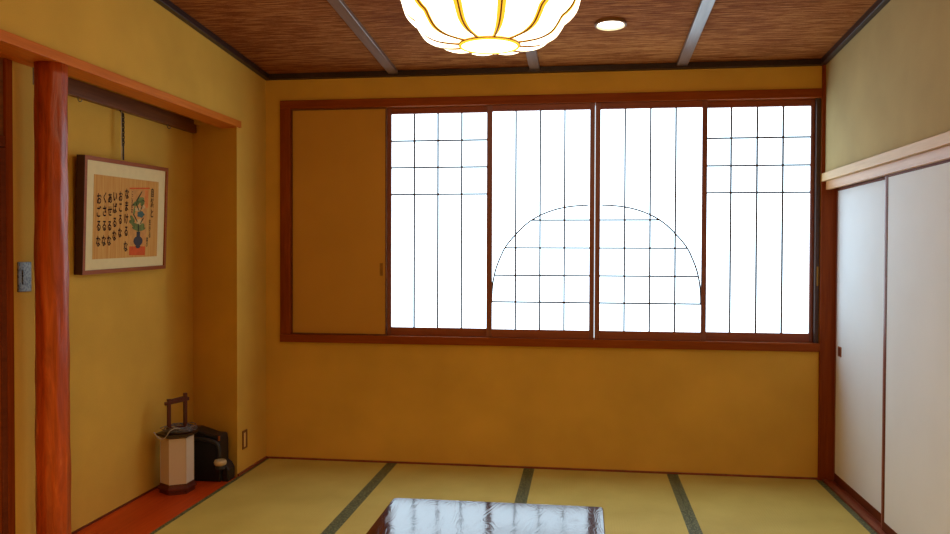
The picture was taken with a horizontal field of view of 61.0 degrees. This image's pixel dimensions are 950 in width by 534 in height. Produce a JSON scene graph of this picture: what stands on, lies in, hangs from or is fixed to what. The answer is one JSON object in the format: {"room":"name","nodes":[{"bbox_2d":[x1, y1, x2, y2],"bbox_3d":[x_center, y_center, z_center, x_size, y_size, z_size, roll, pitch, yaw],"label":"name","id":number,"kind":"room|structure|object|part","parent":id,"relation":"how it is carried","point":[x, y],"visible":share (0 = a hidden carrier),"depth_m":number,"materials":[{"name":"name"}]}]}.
{"room":"traditional dwelling","nodes":[
{"label":"traditional dwelling","id":0,"kind":"room"},
{"bbox_2d":[12,61,192,533],"bbox_3d":[-1.874,0.152,4.297,0.330,2.450,1.980,0,1,8],"label":"wall","id":1,"kind":"structure","parent":0,"point":[131,332],"depth_m":4.34,"materials":[{"name":"paint"}]},
{"bbox_2d":[17,262,31,291],"bbox_3d":[-1.878,0.041,3.362,0.010,0.125,0.080,0,1,8],"label":"light switch","id":2,"kind":"object","parent":1,"relation":"attached to","point":[24,284],"visible":1,"depth_m":3.35,"materials":[{"name":"grey plastic"}]},
{"bbox_2d":[33,68,195,132],"bbox_3d":[-1.937,-0.890,4.325,0.034,0.080,1.794,0,1,8],"label":"trim","id":3,"kind":"structure","parent":1,"relation":"attached to","point":[84,91],"depth_m":4.42,"materials":[{"name":"brown wood"}]},
{"bbox_2d":[71,484,159,533],"bbox_3d":[-1.957,1.321,4.374,0.008,0.010,1.809,0,1,8],"label":"baseboard","id":4,"kind":"structure","parent":1,"relation":"attached to","point":[154,488],"depth_m":4.36,"materials":[{"name":"brown wood"}]},
{"bbox_2d":[119,110,124,159],"bbox_3d":[-1.912,-0.716,4.371,0.023,0.273,0.030,-1,1,-44],"label":"hanger","id":5,"kind":"object","parent":1,"relation":"hanging from","point":[122,113],"visible":1,"depth_m":4.37,"materials":[{"name":"black metal"}]},
{"bbox_2d":[74,154,168,274],"bbox_3d":[-1.908,-0.274,4.400,0.073,0.616,0.819,0,1,8],"label":"calligraphy","id":6,"kind":"object","parent":5,"relation":"hanging from","point":[121,206],"visible":1,"depth_m":4.31,"materials":[{"name":"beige paper"}]},
{"bbox_2d":[92,174,158,258],"bbox_3d":[-1.894,-0.267,4.395,0.021,0.445,0.633,0,1,8],"label":"artwork","id":7,"kind":"object","parent":6,"relation":"attached to","point":[125,207],"depth_m":4.37,"materials":[{"name":"beige"}]},
{"bbox_3d":[-1.910,-0.709,4.356,0.005,0.260,0.005,0,1,8],"label":"chain","id":8,"kind":"part","parent":5,"relation":"part of","materials":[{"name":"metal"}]},
{"bbox_3d":[-1.907,-0.744,4.371,0.015,0.185,0.014,-1,1,-37],"label":"chain","id":9,"kind":"part","parent":5,"relation":"part of","materials":[{"name":"black metal"}]},
{"bbox_2d":[0,0,265,476],"bbox_3d":[-2.105,-0.117,2.683,0.600,3.044,5.750,0,1,8],"label":"wall","id":10,"kind":"structure","parent":0,"point":[141,41],"depth_m":5.08,"materials":[{"name":"paint"}]},
{"bbox_2d":[0,29,240,127],"bbox_3d":[-2.050,-0.848,2.449,0.464,0.042,5.325,0,1,8],"label":"trim","id":11,"kind":"structure","parent":10,"relation":"attached to","point":[13,47],"depth_m":3.68,"materials":[{"name":"orange wood"}]},
{"bbox_2d":[154,0,269,80],"bbox_3d":[-1.786,-1.424,2.617,0.035,0.417,5.750,0,1,8],"label":"trim","id":12,"kind":"structure","parent":10,"relation":"attached to","point":[168,5],"depth_m":4.60,"materials":[{"name":"brown wood"}]},
{"bbox_2d":[242,429,247,449],"bbox_3d":[-1.471,1.102,5.158,0.009,0.118,0.073,0,1,8],"label":"wall outlet","id":13,"kind":"object","parent":10,"relation":"attached to","point":[244,433],"visible":1,"depth_m":5.15,"materials":[{"name":"beige plastic"}]},
{"bbox_2d":[237,456,266,476],"bbox_3d":[-1.454,1.303,5.282,0.012,0.015,0.456,0,1,8],"label":"baseboard","id":14,"kind":"structure","parent":10,"relation":"attached to","point":[265,457],"depth_m":5.26,"materials":[{"name":"brown wood"}]},
{"bbox_2d":[75,476,236,533],"bbox_3d":[-1.775,1.352,4.355,0.375,0.050,1.819,0,1,8],"label":"floor","id":15,"kind":"structure","parent":0,"point":[147,513],"depth_m":4.36,"materials":[{"name":"red wood"}]},
{"bbox_2d":[154,393,197,495],"bbox_3d":[-1.759,1.033,4.745,0.244,0.574,0.209,0,1,-21],"label":"lantern","id":16,"kind":"object","parent":15,"relation":"on","point":[176,442],"visible":1,"depth_m":4.69,"materials":[{"name":"beige paper"}]},
{"bbox_3d":[-1.770,0.960,4.648,0.061,0.062,0.147,1,1,36],"label":"cord","id":17,"kind":"part","parent":16,"relation":"part of","materials":[{"name":"white plastic"}]},
{"bbox_3d":[-1.791,0.870,4.716,0.020,0.196,0.020,-1,1,-40],"label":"handle post","id":18,"kind":"part","parent":16,"relation":"part of","materials":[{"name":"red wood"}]},
{"bbox_3d":[-1.755,1.128,4.752,0.158,0.267,0.182,0,1,8],"label":"lamp shade","id":19,"kind":"part","parent":16,"relation":"part of","materials":[{"name":"beige paper"}]},
{"bbox_3d":[-1.743,0.947,4.744,0.204,0.047,0.192,0,1,8],"label":"cord","id":20,"kind":"part","parent":16,"relation":"part of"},
{"bbox_3d":[-1.717,0.856,4.778,0.020,0.222,0.020,-1,1,-40],"label":"handle post","id":21,"kind":"part","parent":16,"relation":"part of","materials":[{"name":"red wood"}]},
{"bbox_2d":[193,425,234,481],"bbox_3d":[-1.633,1.155,4.965,0.264,0.322,0.186,0,1,8],"label":"case","id":22,"kind":"object","parent":15,"relation":"on","point":[212,463],"visible":0.91,"depth_m":4.94,"materials":[{"name":"black plastic"}]},
{"bbox_2d":[169,0,876,73],"bbox_3d":[0.013,-1.473,2.394,3.900,0.484,6.030,0,1,8],"label":"ceiling","id":23,"kind":"structure","parent":0,"point":[278,36],"depth_m":4.56,"materials":[{"name":"brown plant"}]},
{"bbox_2d":[401,0,579,55],"bbox_3d":[0.054,-1.110,3.002,0.684,0.577,0.681,0,1,8],"label":"pendant lamp","id":24,"kind":"object","parent":23,"relation":"hanging from","point":[476,27],"visible":1,"depth_m":2.86,"materials":[{"name":"white paper"}]},
{"bbox_3d":[-0.135,-1.028,3.081,0.288,0.386,0.183,0,1,8],"label":"shade panel","id":25,"kind":"part","parent":24,"relation":"part of","materials":[{"name":"white paper"}]},
{"bbox_3d":[-0.156,-1.026,2.977,0.286,0.386,0.177,0,1,-33],"label":"shade panel","id":26,"kind":"part","parent":24,"relation":"part of","materials":[{"name":"white paper"}]},
{"bbox_3d":[-0.107,-1.024,2.868,0.177,0.386,0.286,1,1,25],"label":"shade panel","id":27,"kind":"part","parent":24,"relation":"part of","materials":[{"name":"white paper"}]},
{"bbox_3d":[-0.106,-1.029,3.146,0.177,0.386,0.286,0,1,-24],"label":"shade panel","id":28,"kind":"part","parent":24,"relation":"part of","materials":[{"name":"white paper"}]},
{"bbox_3d":[0.024,-1.023,2.808,0.185,0.386,0.287,0,1,8],"label":"shade panel","id":29,"kind":"part","parent":24,"relation":"part of","materials":[{"name":"white paper"}]},
{"bbox_3d":[-0.004,-1.030,3.210,0.178,0.386,0.286,0,1,8],"label":"shade panel","id":30,"kind":"part","parent":24,"relation":"part of","materials":[{"name":"white paper"}]},
{"bbox_3d":[0.170,-1.029,3.186,0.180,0.386,0.286,0,1,8],"label":"shade panel","id":31,"kind":"part","parent":24,"relation":"part of","materials":[{"name":"white paper"}]},
{"bbox_3d":[0.114,-1.022,2.803,0.177,0.386,0.286,-1,1,-41],"label":"shade panel","id":32,"kind":"part","parent":24,"relation":"part of","materials":[{"name":"white paper"}]},
{"bbox_3d":[0.215,-1.028,3.146,0.286,0.386,0.177,0,1,-16],"label":"shade panel","id":33,"kind":"part","parent":24,"relation":"part of","materials":[{"name":"white paper"}]},
{"bbox_3d":[0.215,-1.023,2.867,0.286,0.386,0.177,0,1,17],"label":"shade panel","id":34,"kind":"part","parent":24,"relation":"part of","materials":[{"name":"white paper"}]},
{"bbox_3d":[0.257,-1.026,3.021,0.287,0.386,0.183,0,1,8],"label":"shade panel","id":35,"kind":"part","parent":24,"relation":"part of","materials":[{"name":"white paper"}]},
{"bbox_2d":[595,17,626,30],"bbox_3d":[0.737,-1.318,4.383,0.172,0.029,0.172,0,1,12],"label":"recessed light","id":36,"kind":"object","parent":23,"relation":"in","point":[611,23],"visible":1,"depth_m":4.38,"materials":[{"name":"white plastic"}]},
{"bbox_3d":[0.737,-1.323,4.383,0.132,0.006,0.132,0,-3,8],"label":"bulb","id":37,"kind":"part","parent":36,"relation":"part of","materials":[{"name":"white"}]},
{"bbox_2d":[266,66,821,476],"bbox_3d":[0.162,0.040,5.362,4.380,2.650,0.160,0,1,8],"label":"wall","id":38,"kind":"structure","parent":0,"point":[664,410],"depth_m":5.26,"materials":[{"name":"paint"}]},
{"bbox_2d":[327,0,397,73],"bbox_3d":[-0.921,-1.427,2.483,0.066,0.401,5.715,0,1,8],"label":"trim","id":39,"kind":"structure","parent":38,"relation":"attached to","point":[340,6],"depth_m":4.55,"materials":[{"name":"wood"}]},
{"bbox_2d":[525,49,539,69],"bbox_3d":[0.003,-1.422,2.358,0.066,0.401,5.715,0,1,8],"label":"trim","id":40,"kind":"structure","parent":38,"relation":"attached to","point":[532,56],"depth_m":5.00,"materials":[{"name":"brown wood"}]},
{"bbox_2d":[267,456,817,479],"bbox_3d":[0.355,1.336,5.274,3.599,0.062,0.008,0,1,8],"label":"baseboard","id":41,"kind":"structure","parent":38,"relation":"attached to","point":[271,457],"depth_m":5.25,"materials":[{"name":"brown wood"}]},
{"bbox_2d":[269,59,820,79],"bbox_3d":[0.371,-1.273,5.213,3.550,0.038,0.035,0,1,8],"label":"trim","id":42,"kind":"structure","parent":38,"relation":"attached to","point":[793,62],"depth_m":5.18,"materials":[{"name":"brown wood"}]},
{"bbox_2d":[280,88,821,351],"bbox_3d":[0.421,-0.299,5.302,3.494,1.632,0.169,0,1,8],"label":"window","id":43,"kind":"structure","parent":38,"relation":"in","point":[286,107],"depth_m":5.24,"materials":[{"name":"orange wood"}]},
{"bbox_2d":[292,108,386,334],"bbox_3d":[-0.918,-0.305,5.448,0.656,1.521,0.031,0,1,8],"label":"sliding panel","id":44,"kind":"object","parent":43,"relation":"attached to","point":[339,156],"visible":1,"depth_m":5.43,"materials":[{"name":"wood"}]},
{"bbox_3d":[-1.193,0.013,5.476,0.022,0.085,0.003,0,1,8],"label":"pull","id":45,"kind":"part","parent":44,"relation":"part of","materials":[{"name":"wood"}]},
{"bbox_3d":[-0.627,0.017,5.400,0.022,0.085,0.003,0,1,8],"label":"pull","id":46,"kind":"part","parent":44,"relation":"part of","materials":[{"name":"brown wood"}]},
{"bbox_2d":[387,106,486,336],"bbox_3d":[-0.239,-0.301,5.377,0.705,1.521,0.026,0,1,8],"label":"screen","id":47,"kind":"object","parent":43,"relation":"attached to","point":[437,156],"visible":0.8,"depth_m":5.38,"materials":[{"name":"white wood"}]},
{"bbox_3d":[-0.242,0.432,5.390,0.647,0.054,0.026,0,1,8],"label":"rail","id":48,"kind":"part","parent":47,"relation":"part of","materials":[{"name":"red wood"}]},
{"bbox_3d":[-0.237,-1.041,5.364,0.647,0.041,0.026,0,1,8],"label":"rail","id":49,"kind":"part","parent":47,"relation":"part of","materials":[{"name":"red wood"}]},
{"bbox_2d":[486,103,594,338],"bbox_3d":[0.424,-0.297,5.257,0.700,1.521,0.026,0,1,8],"label":"screen","id":50,"kind":"object","parent":43,"relation":"attached to","point":[541,157],"visible":1,"depth_m":5.26,"materials":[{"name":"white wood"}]},
{"bbox_3d":[0.425,0.436,5.270,0.632,0.054,0.026,0,1,8],"label":"rail","id":51,"kind":"part","parent":50,"relation":"part of","materials":[{"name":"red wood"}]},
{"bbox_3d":[0.430,-1.037,5.244,0.632,0.041,0.026,0,1,8],"label":"rail","id":52,"kind":"part","parent":50,"relation":"part of","materials":[{"name":"red wood"}]},
{"bbox_3d":[0.414,0.491,5.281,3.494,0.053,0.099,0,1,8],"label":"sill","id":53,"kind":"part","parent":43,"relation":"part of","materials":[{"name":"orange wood"}]},
{"bbox_3d":[0.774,-0.298,5.324,2.800,1.610,0.004,0,1,8],"label":"pane","id":54,"kind":"part","parent":43,"relation":"part of","materials":[{"name":"clear glass"}]},
{"bbox_2d":[594,101,707,340],"bbox_3d":[1.123,-0.293,5.163,0.700,1.521,0.026,0,1,8],"label":"screen","id":55,"kind":"object","parent":43,"relation":"attached to","point":[651,161],"visible":1,"depth_m":5.17,"materials":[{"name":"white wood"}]},
{"bbox_3d":[1.121,0.440,5.176,0.636,0.054,0.026,0,1,8],"label":"rail","id":56,"kind":"part","parent":55,"relation":"part of","materials":[{"name":"red wood"}]},
{"bbox_3d":[1.125,-1.033,5.150,0.636,0.041,0.026,0,1,8],"label":"rail","id":57,"kind":"part","parent":55,"relation":"part of","materials":[{"name":"red wood"}]},
{"bbox_2d":[706,99,814,341],"bbox_3d":[1.784,-0.290,5.104,0.685,1.521,0.026,0,1,8],"label":"screen","id":58,"kind":"object","parent":43,"relation":"attached to","point":[761,153],"visible":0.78,"depth_m":5.10,"materials":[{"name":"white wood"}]},
{"bbox_3d":[1.786,0.444,5.117,0.630,0.054,0.026,0,1,8],"label":"rail","id":59,"kind":"part","parent":58,"relation":"part of","materials":[{"name":"red wood"}]},
{"bbox_3d":[1.790,-1.030,5.091,0.630,0.041,0.026,0,1,8],"label":"rail","id":60,"kind":"part","parent":58,"relation":"part of","materials":[{"name":"red wood"}]},
{"bbox_2d":[677,0,714,65],"bbox_3d":[0.921,-1.416,2.235,0.066,0.401,5.715,0,1,8],"label":"trim","id":61,"kind":"structure","parent":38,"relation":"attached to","point":[704,9],"depth_m":4.44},
{"bbox_2d":[821,65,825,173],"bbox_3d":[2.157,-0.913,4.985,0.025,0.669,0.020,0,1,8],"label":"trim","id":62,"kind":"structure","parent":38,"relation":"attached to","point":[823,111],"depth_m":4.98,"materials":[{"name":"orange wood"}]},
{"bbox_2d":[817,182,837,480],"bbox_3d":[2.205,0.425,5.002,0.130,1.906,0.020,0,1,8],"label":"trim","id":63,"kind":"structure","parent":38,"relation":"attached to","point":[828,202],"depth_m":5.00,"materials":[{"name":"orange wood"}]},
{"bbox_2d":[825,0,949,181],"bbox_3d":[1.859,-0.094,2.149,0.160,3.044,5.750,0,1,8],"label":"wall","id":64,"kind":"structure","parent":0,"point":[888,87],"depth_m":3.91,"materials":[{"name":"paint"}]},
{"bbox_2d":[822,479,885,533],"bbox_3d":[1.971,1.378,3.223,0.107,0.062,3.598,0,1,8],"label":"trim","id":65,"kind":"structure","parent":64,"relation":"attached to","point":[850,501],"depth_m":4.48,"materials":[{"name":"brown wood"}]},
{"bbox_2d":[820,0,890,65],"bbox_3d":[1.766,-1.404,2.139,0.035,0.417,5.750,0,1,8],"label":"trim","id":66,"kind":"structure","parent":64,"relation":"attached to","point":[878,5],"depth_m":4.35,"materials":[{"name":"brown wood"}]},
{"bbox_2d":[833,177,884,522],"bbox_3d":[2.174,0.430,4.528,0.021,1.807,0.922,0,1,8],"label":"door","id":67,"kind":"structure","parent":64,"relation":"in","point":[860,207],"depth_m":4.54,"materials":[{"name":"beige paper"}]},
{"bbox_3d":[2.172,1.307,4.544,0.020,0.052,0.886,0,1,8],"label":"rail","id":68,"kind":"part","parent":67,"relation":"part of","materials":[{"name":"wood"}]},
{"bbox_3d":[2.177,-0.466,4.512,0.020,0.015,0.886,0,1,8],"label":"rail","id":69,"kind":"part","parent":67,"relation":"part of","materials":[{"name":"beige wood"}]},
{"bbox_2d":[822,131,949,181],"bbox_3d":[1.770,-0.504,2.143,0.020,0.050,5.729,0,1,8],"label":"trim","id":70,"kind":"structure","parent":64,"relation":"attached to","point":[943,139],"depth_m":3.84,"materials":[{"name":"beige wood"}]},
{"bbox_2d":[826,145,949,189],"bbox_3d":[1.978,-0.471,3.190,0.105,0.051,3.598,0,1,8],"label":"trim","id":71,"kind":"structure","parent":64,"relation":"attached to","point":[943,153],"depth_m":3.91,"materials":[{"name":"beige wood"}]},
{"bbox_2d":[881,159,949,533],"bbox_3d":[2.022,0.445,3.641,0.021,1.807,0.923,0,1,8],"label":"door","id":72,"kind":"structure","parent":64,"relation":"in","point":[915,479],"depth_m":3.69,"materials":[{"name":"beige paper"}]},
{"bbox_3d":[2.020,1.323,3.657,0.020,0.052,0.887,0,1,8],"label":"rail","id":73,"kind":"part","parent":72,"relation":"part of","materials":[{"name":"brown wood"}]},
{"bbox_3d":[2.026,-0.451,3.625,0.020,0.015,0.887,0,1,8],"label":"rail","id":74,"kind":"part","parent":72,"relation":"part of","materials":[{"name":"beige wood"}]},
{"bbox_3d":[-0.237,1.450,2.458,4.380,0.070,5.750,0,1,8],"label":"floor","id":75,"kind":"structure","parent":0,"visible":0},
{"bbox_2d":[33,61,70,533],"bbox_3d":[-1.765,0.276,3.367,0.137,2.236,0.138,0,1,8],"label":"post","id":76,"kind":"object","parent":75,"relation":"on","point":[50,103],"visible":1,"depth_m":3.31,"materials":[{"name":"brown wood"}]},
{"bbox_2d":[149,458,391,533],"bbox_3d":[-1.111,1.350,4.564,0.881,0.051,1.790,0,1,8],"label":"mat","id":77,"kind":"object","parent":75,"relation":"on","point":[275,496],"visible":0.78,"depth_m":4.58,"materials":[{"name":"beige wicker"}]},
{"bbox_2d":[328,463,528,533],"bbox_3d":[-0.220,1.355,4.444,0.916,0.051,1.790,0,1,8],"label":"mat","id":78,"kind":"object","parent":75,"relation":"on","point":[415,481],"visible":0.7,"depth_m":4.84,"materials":[{"name":"beige wicker"}]},
{"bbox_2d":[521,468,695,533],"bbox_3d":[0.687,1.360,4.321,0.912,0.051,1.790,0,1,8],"label":"mat","id":79,"kind":"object","parent":75,"relation":"on","point":[631,503],"visible":0.74,"depth_m":4.67,"materials":[{"name":"beige wicker"}]},
{"bbox_2d":[672,474,877,533],"bbox_3d":[1.589,1.365,4.200,0.908,0.051,1.790,0,1,8],"label":"mat","id":80,"kind":"object","parent":75,"relation":"on","point":[713,504],"visible":0.88,"depth_m":4.49,"materials":[{"name":"beige wicker"}]},
{"bbox_3d":[-0.138,1.407,1.536,3.621,0.051,3.950,0,1,8],"label":"floor","id":81,"kind":"structure","parent":0,"visible":0},
{"bbox_2d":[366,498,604,533],"bbox_3d":[-0.003,1.195,2.777,0.912,0.329,1.452,0,1,8],"label":"table","id":82,"kind":"object","parent":81,"relation":"on","point":[402,515],"visible":1,"depth_m":3.28,"materials":[{"name":"paint"}]},
{"bbox_3d":[-2.222,0.285,1.576,0.370,2.278,3.510,0,1,8],"label":"wall","id":83,"kind":"structure","parent":0,"visible":0},
{"bbox_2d":[0,58,2,134],"bbox_3d":[-1.976,-0.676,2.762,0.020,0.309,0.980,0,1,8],"label":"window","id":84,"kind":"structure","parent":83,"relation":"in","point":[1,59],"depth_m":3.24,"materials":[{"name":"brown wood"}]},
{"bbox_2d":[0,135,4,146],"bbox_3d":[-1.975,-0.497,2.755,0.034,0.046,1.000,0,1,8],"label":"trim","id":85,"kind":"structure","parent":83,"relation":"attached to","point":[2,138],"depth_m":3.23,"materials":[{"name":"brown wood"}]},
{"bbox_2d":[0,147,7,533],"bbox_3d":[-1.972,0.442,2.776,0.025,1.824,0.990,0,1,8],"label":"door","id":86,"kind":"structure","parent":83,"relation":"in","point":[3,293],"depth_m":3.24,"materials":[{"name":"orange wood"}]},
{"bbox_3d":[-1.974,0.439,2.772,0.013,1.730,0.942,0,1,8],"label":"panel","id":87,"kind":"part","parent":86,"relation":"part of","materials":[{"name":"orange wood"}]},
{"bbox_2d":[1,58,14,533],"bbox_3d":[-1.907,0.278,3.284,0.037,2.235,0.038,0,1,8],"label":"trim","id":88,"kind":"structure","parent":83,"relation":"attached to","point":[7,64],"depth_m":3.27,"materials":[{"name":"orange wood"}]}
]}

